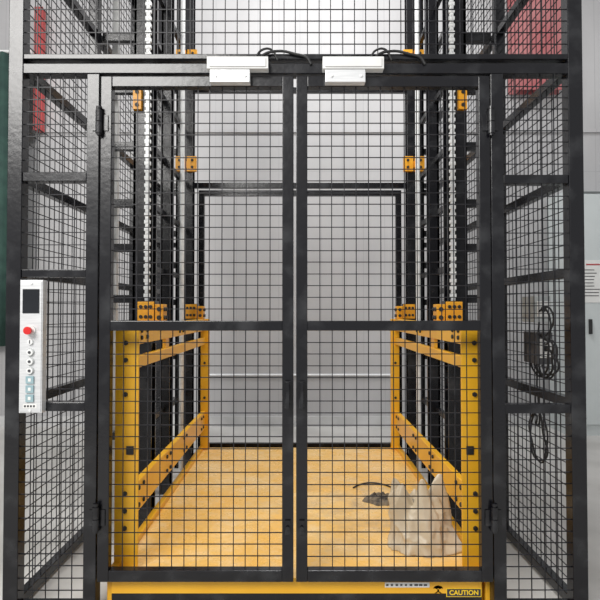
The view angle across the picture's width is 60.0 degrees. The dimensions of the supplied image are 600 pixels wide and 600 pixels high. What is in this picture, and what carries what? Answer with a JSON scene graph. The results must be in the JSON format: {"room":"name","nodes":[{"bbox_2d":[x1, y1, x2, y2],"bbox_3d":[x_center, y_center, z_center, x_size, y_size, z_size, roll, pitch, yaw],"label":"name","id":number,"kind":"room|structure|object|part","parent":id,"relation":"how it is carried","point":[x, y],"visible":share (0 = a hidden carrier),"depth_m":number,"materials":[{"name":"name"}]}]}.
{"room":"warehouse","nodes":[
{"label":"warehouse","id":0,"kind":"room"},
{"bbox_2d":[0,0,599,415],"bbox_3d":[0.000,-1.520,6.226,14.000,6.000,0.195,0,-1,0],"label":"wall","id":1,"kind":"structure","parent":0,"point":[269,309],"depth_m":6.14,"materials":[{"name":"white paint"}]},
{"bbox_2d":[33,7,45,132],"bbox_3d":[-3.050,-2.698,6.097,0.100,1.450,0.089,0,-1,0],"label":"steel column","id":2,"kind":"structure","parent":1,"relation":"attached to","point":[43,14],"depth_m":6.06,"materials":[{"name":"red metal"}]},
{"bbox_3d":[-3.890,-2.846,5.961,1.620,0.038,0.040,0,-1,0],"label":"rail","id":3,"kind":"object","parent":2,"relation":"attached to","visible":0},
{"bbox_2d":[0,51,8,345],"bbox_3d":[-3.900,-1.151,5.924,1.600,3.350,0.112,0,-1,0],"label":"curtain","id":4,"kind":"object","parent":3,"relation":"hanging from","point":[4,57],"visible":0.19,"depth_m":5.90,"materials":[{"name":"green fabric"}]},
{"bbox_2d":[0,416,548,426],"bbox_3d":[0.000,1.417,6.074,14.000,0.120,0.035,0,-1,0],"label":"baseboard","id":5,"kind":"structure","parent":1,"relation":"attached to","point":[311,420],"depth_m":6.06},
{"bbox_2d":[210,374,389,375],"bbox_3d":[0.000,0.878,6.088,2.300,0.027,0.028,0,-1,0],"label":"conduit","id":6,"kind":"object","parent":1,"relation":"attached to","point":[210,374],"visible":0.58,"depth_m":6.08,"materials":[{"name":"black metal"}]},
{"bbox_2d":[508,0,561,94],"bbox_3d":[2.750,-3.423,6.085,0.600,2.000,0.144,0,-1,0],"label":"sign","id":7,"kind":"structure","parent":1,"relation":"attached to","point":[548,37],"depth_m":6.01,"materials":[{"name":"red metal"}]},
{"bbox_2d":[0,427,599,599],"bbox_3d":[0.000,1.449,2.310,14.000,0.100,8.000,0,-1,0],"label":"floor","id":8,"kind":"structure","parent":0,"point":[593,442],"depth_m":3.72,"materials":[{"name":"concrete"}]},
{"bbox_2d":[2,0,588,599],"bbox_3d":[0.021,-0.676,3.545,2.658,4.200,2.520,0,-1,0],"label":"cage","id":9,"kind":"object","parent":8,"relation":"on","point":[483,74],"visible":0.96,"depth_m":2.33,"materials":[{"name":"black paint"}]},
{"bbox_3d":[-1.275,-0.701,2.355,0.066,4.200,0.060,0,-1,0],"label":"post","id":10,"kind":"part","parent":9,"relation":"part of","materials":[{"name":"black metal"}]},
{"bbox_2d":[19,280,46,412],"bbox_3d":[-1.175,0.203,2.272,0.100,0.580,0.072,0,-1,0],"label":"control panel","id":11,"kind":"object","parent":9,"relation":"attached to","point":[33,293],"visible":1,"depth_m":2.27,"materials":[{"name":"metal"}]},
{"bbox_2d":[27,339,32,344],"bbox_3d":[-1.175,0.182,2.263,0.024,0.024,0.009,0,-1,0],"label":"switch","id":12,"kind":"object","parent":11,"relation":"attached to","point":[29,341],"depth_m":2.26,"materials":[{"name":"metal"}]},
{"bbox_3d":[-0.927,0.192,2.337,0.056,2.414,0.060,0,-1,0],"label":"post","id":13,"kind":"part","parent":9,"relation":"part of","materials":[{"name":"black metal"}]},
{"bbox_3d":[-1.275,-0.683,3.215,0.060,4.200,0.060,0,-1,0],"label":"post","id":14,"kind":"part","parent":9,"relation":"part of","materials":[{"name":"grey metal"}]},
{"bbox_2d":[112,0,120,522],"bbox_3d":[-1.200,-0.529,3.372,0.040,3.900,0.040,0,-1,0],"label":"cable trunking","id":15,"kind":"object","parent":9,"relation":"attached to","point":[115,13],"visible":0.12,"depth_m":3.36,"materials":[{"name":"white plastic"}]},
{"bbox_3d":[-1.275,-0.667,3.975,0.045,4.200,0.045,0,-1,0],"label":"post","id":16,"kind":"part","parent":9,"relation":"part of","materials":[{"name":"black metal"}]},
{"bbox_3d":[-1.005,-1.243,3.217,0.050,0.130,0.039,0,-1,0],"label":"clamp plate","id":17,"kind":"part","parent":9,"relation":"part of","materials":[{"name":"paint"}]},
{"bbox_2d":[144,0,151,300],"bbox_3d":[-0.935,-1.389,3.205,0.036,2.788,0.023,0,-1,0],"label":"chain","id":18,"kind":"object","parent":9,"relation":"hanging from","point":[148,25],"visible":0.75,"depth_m":3.19,"materials":[{"name":"metal"}]},
{"bbox_3d":[-1.275,-0.650,4.775,0.060,4.200,0.060,0,-1,0],"label":"post","id":19,"kind":"part","parent":9,"relation":"part of","materials":[{"name":"black metal"}]},
{"bbox_2d":[178,0,184,474],"bbox_3d":[-0.965,-0.661,4.255,0.038,4.200,0.036,0,-1,0],"label":"rod","id":20,"kind":"object","parent":9,"relation":"attached to","point":[182,92],"visible":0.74,"depth_m":4.24,"materials":[{"name":"metal"}]},
{"bbox_3d":[-0.985,-1.176,4.496,0.180,0.130,0.039,0,-1,0],"label":"clamp plate","id":21,"kind":"part","parent":9,"relation":"part of","materials":[{"name":"paint"}]},
{"bbox_3d":[-0.985,-2.106,4.515,0.180,0.130,0.039,0,-1,0],"label":"clamp plate","id":22,"kind":"part","parent":9,"relation":"part of","materials":[{"name":"paint"}]},
{"bbox_3d":[-0.461,0.118,2.329,0.864,2.245,0.042,0,-1,0],"label":"door","id":23,"kind":"part","parent":9,"relation":"part of","materials":[{"name":"black paint"}]},
{"bbox_2d":[207,47,311,85],"bbox_3d":[-0.178,-1.044,2.307,0.465,0.168,0.050,0,-1,0],"label":"door lock","id":24,"kind":"object","parent":9,"relation":"attached to","point":[224,71],"visible":1,"depth_m":2.29,"materials":[{"name":"white plastic"}]},
{"bbox_3d":[-0.309,-0.989,2.308,0.177,0.058,0.044,0,-1,0],"label":"armature plate","id":25,"kind":"part","parent":24,"relation":"part of","materials":[{"name":"metal"}]},
{"bbox_3d":[-0.054,0.418,2.281,0.028,0.120,0.040,0,-1,0],"label":"handle","id":26,"kind":"part","parent":9,"relation":"part of","materials":[{"name":"black paint"}]},
{"bbox_3d":[0.008,0.418,2.281,0.028,0.120,0.040,0,-1,0],"label":"handle","id":27,"kind":"part","parent":9,"relation":"part of","materials":[{"name":"black paint"}]},
{"bbox_2d":[322,47,425,85],"bbox_3d":[0.332,-1.044,2.307,0.465,0.168,0.050,0,-1,0],"label":"door lock","id":28,"kind":"object","parent":9,"relation":"attached to","point":[339,71],"visible":1,"depth_m":2.29,"materials":[{"name":"white plastic"}]},
{"bbox_3d":[0.201,-0.989,2.308,0.177,0.058,0.044,0,-1,0],"label":"armature plate","id":29,"kind":"part","parent":28,"relation":"part of","materials":[{"name":"metal"}]},
{"bbox_3d":[0.416,0.118,2.329,0.867,2.245,0.042,0,-1,0],"label":"door","id":30,"kind":"part","parent":9,"relation":"part of","materials":[{"name":"black paint"}]},
{"bbox_3d":[0.985,-2.106,4.515,0.180,0.130,0.039,0,-1,0],"label":"clamp plate","id":31,"kind":"part","parent":9,"relation":"part of","materials":[{"name":"paint"}]},
{"bbox_3d":[0.985,-1.176,4.496,0.180,0.130,0.039,0,-1,0],"label":"clamp plate","id":32,"kind":"part","parent":9,"relation":"part of","materials":[{"name":"paint"}]},
{"bbox_2d":[415,0,421,474],"bbox_3d":[0.965,-0.661,4.255,0.038,4.200,0.036,0,-1,0],"label":"rod","id":33,"kind":"object","parent":9,"relation":"attached to","point":[416,1],"visible":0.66,"depth_m":4.24,"materials":[{"name":"metal"}]},
{"bbox_2d":[448,0,455,300],"bbox_3d":[0.935,-1.389,3.205,0.036,2.788,0.023,0,-1,0],"label":"chain","id":34,"kind":"object","parent":9,"relation":"hanging from","point":[451,3],"visible":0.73,"depth_m":3.19,"materials":[{"name":"metal"}]},
{"bbox_3d":[1.005,-1.243,3.217,0.050,0.130,0.039,0,-1,0],"label":"clamp plate","id":35,"kind":"part","parent":9,"relation":"part of","materials":[{"name":"paint"}]},
{"bbox_3d":[0.882,0.192,2.337,0.056,2.414,0.060,0,-1,0],"label":"post","id":36,"kind":"part","parent":9,"relation":"part of","materials":[{"name":"black metal"}]},
{"bbox_3d":[1.235,-0.683,3.215,0.060,4.200,0.060,0,-1,0],"label":"post","id":37,"kind":"part","parent":9,"relation":"part of","materials":[{"name":"black metal"}]},
{"bbox_3d":[1.235,-0.701,2.355,0.066,4.200,0.060,0,-1,0],"label":"post","id":38,"kind":"part","parent":9,"relation":"part of","materials":[{"name":"black metal"}]},
{"bbox_2d":[107,301,489,599],"bbox_3d":[0.000,0.718,3.457,1.950,1.410,2.237,0,-1,0],"label":"platform","id":39,"kind":"object","parent":8,"relation":"on","point":[294,590],"visible":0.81,"depth_m":2.85,"materials":[{"name":"yellow paint"},{"name":"black paint"},{"name":"plywood"}]},
{"bbox_3d":[-0.832,1.013,3.461,0.042,0.150,2.056,0,-1,0],"label":"rail","id":40,"kind":"part","parent":39,"relation":"part of","materials":[{"name":"yellow metal"}]},
{"bbox_3d":[-0.837,0.333,3.475,0.033,0.060,2.056,0,-1,0],"label":"rail","id":41,"kind":"part","parent":39,"relation":"part of","materials":[{"name":"yellow metal"}]},
{"bbox_3d":[-0.832,0.193,3.478,0.042,0.100,2.056,0,-1,0],"label":"rail","id":42,"kind":"part","parent":39,"relation":"part of","materials":[{"name":"yellow metal"}]},
{"bbox_3d":[-0.015,1.280,2.336,1.660,0.070,0.013,0,-1,0],"label":"sill","id":43,"kind":"part","parent":39,"relation":"part of","materials":[{"name":"yellow paint"}]},
{"bbox_2d":[362,492,388,505],"bbox_3d":[0.520,1.245,3.290,0.217,0.046,0.199,-1,-1,35],"label":"glove","id":44,"kind":"object","parent":39,"relation":"on","point":[376,501],"visible":0.61,"depth_m":3.26,"materials":[{"name":"grey fabric"}]},
{"bbox_2d":[353,482,404,487],"bbox_3d":[0.539,1.269,3.564,0.366,0.010,0.110,0,-1,0],"label":"loose cable","id":45,"kind":"object","parent":39,"relation":"on","point":[365,482],"visible":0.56,"depth_m":3.60,"materials":[{"name":"black rubber"}]},
{"bbox_2d":[387,474,461,557],"bbox_3d":[0.632,1.075,2.657,0.372,0.361,0.260,0,-1,0],"label":"plastic bag","id":46,"kind":"object","parent":39,"relation":"on","point":[399,490],"visible":0.85,"depth_m":2.60,"materials":[{"name":"plastic"}]},
{"bbox_3d":[0.832,0.193,3.478,0.042,0.100,2.056,0,-1,0],"label":"rail","id":47,"kind":"part","parent":39,"relation":"part of","materials":[{"name":"yellow metal"}]},
{"bbox_3d":[0.837,0.333,3.475,0.033,0.060,2.056,0,-1,0],"label":"rail","id":48,"kind":"part","parent":39,"relation":"part of","materials":[{"name":"yellow metal"}]},
{"bbox_3d":[0.832,1.013,3.461,0.042,0.150,2.056,0,-1,0],"label":"rail","id":49,"kind":"part","parent":39,"relation":"part of","materials":[{"name":"yellow metal"}]},
{"bbox_2d":[547,191,599,435],"bbox_3d":[3.447,0.142,5.840,1.105,2.660,0.484,0,-1,0],"label":"tall cabinet","id":50,"kind":"object","parent":8,"relation":"on","point":[591,198],"visible":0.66,"depth_m":5.64,"materials":[{"name":"metal"}]},
{"bbox_3d":[3.135,0.287,5.610,0.030,0.160,0.030,0,-1,0],"label":"handle","id":51,"kind":"part","parent":50,"relation":"part of","materials":[{"name":"black plastic"}]},
{"bbox_3d":[3.453,0.098,5.640,1.055,2.500,0.021,0,-1,0],"label":"door","id":52,"kind":"part","parent":50,"relation":"part of","materials":[{"name":"paint"}]}
]}

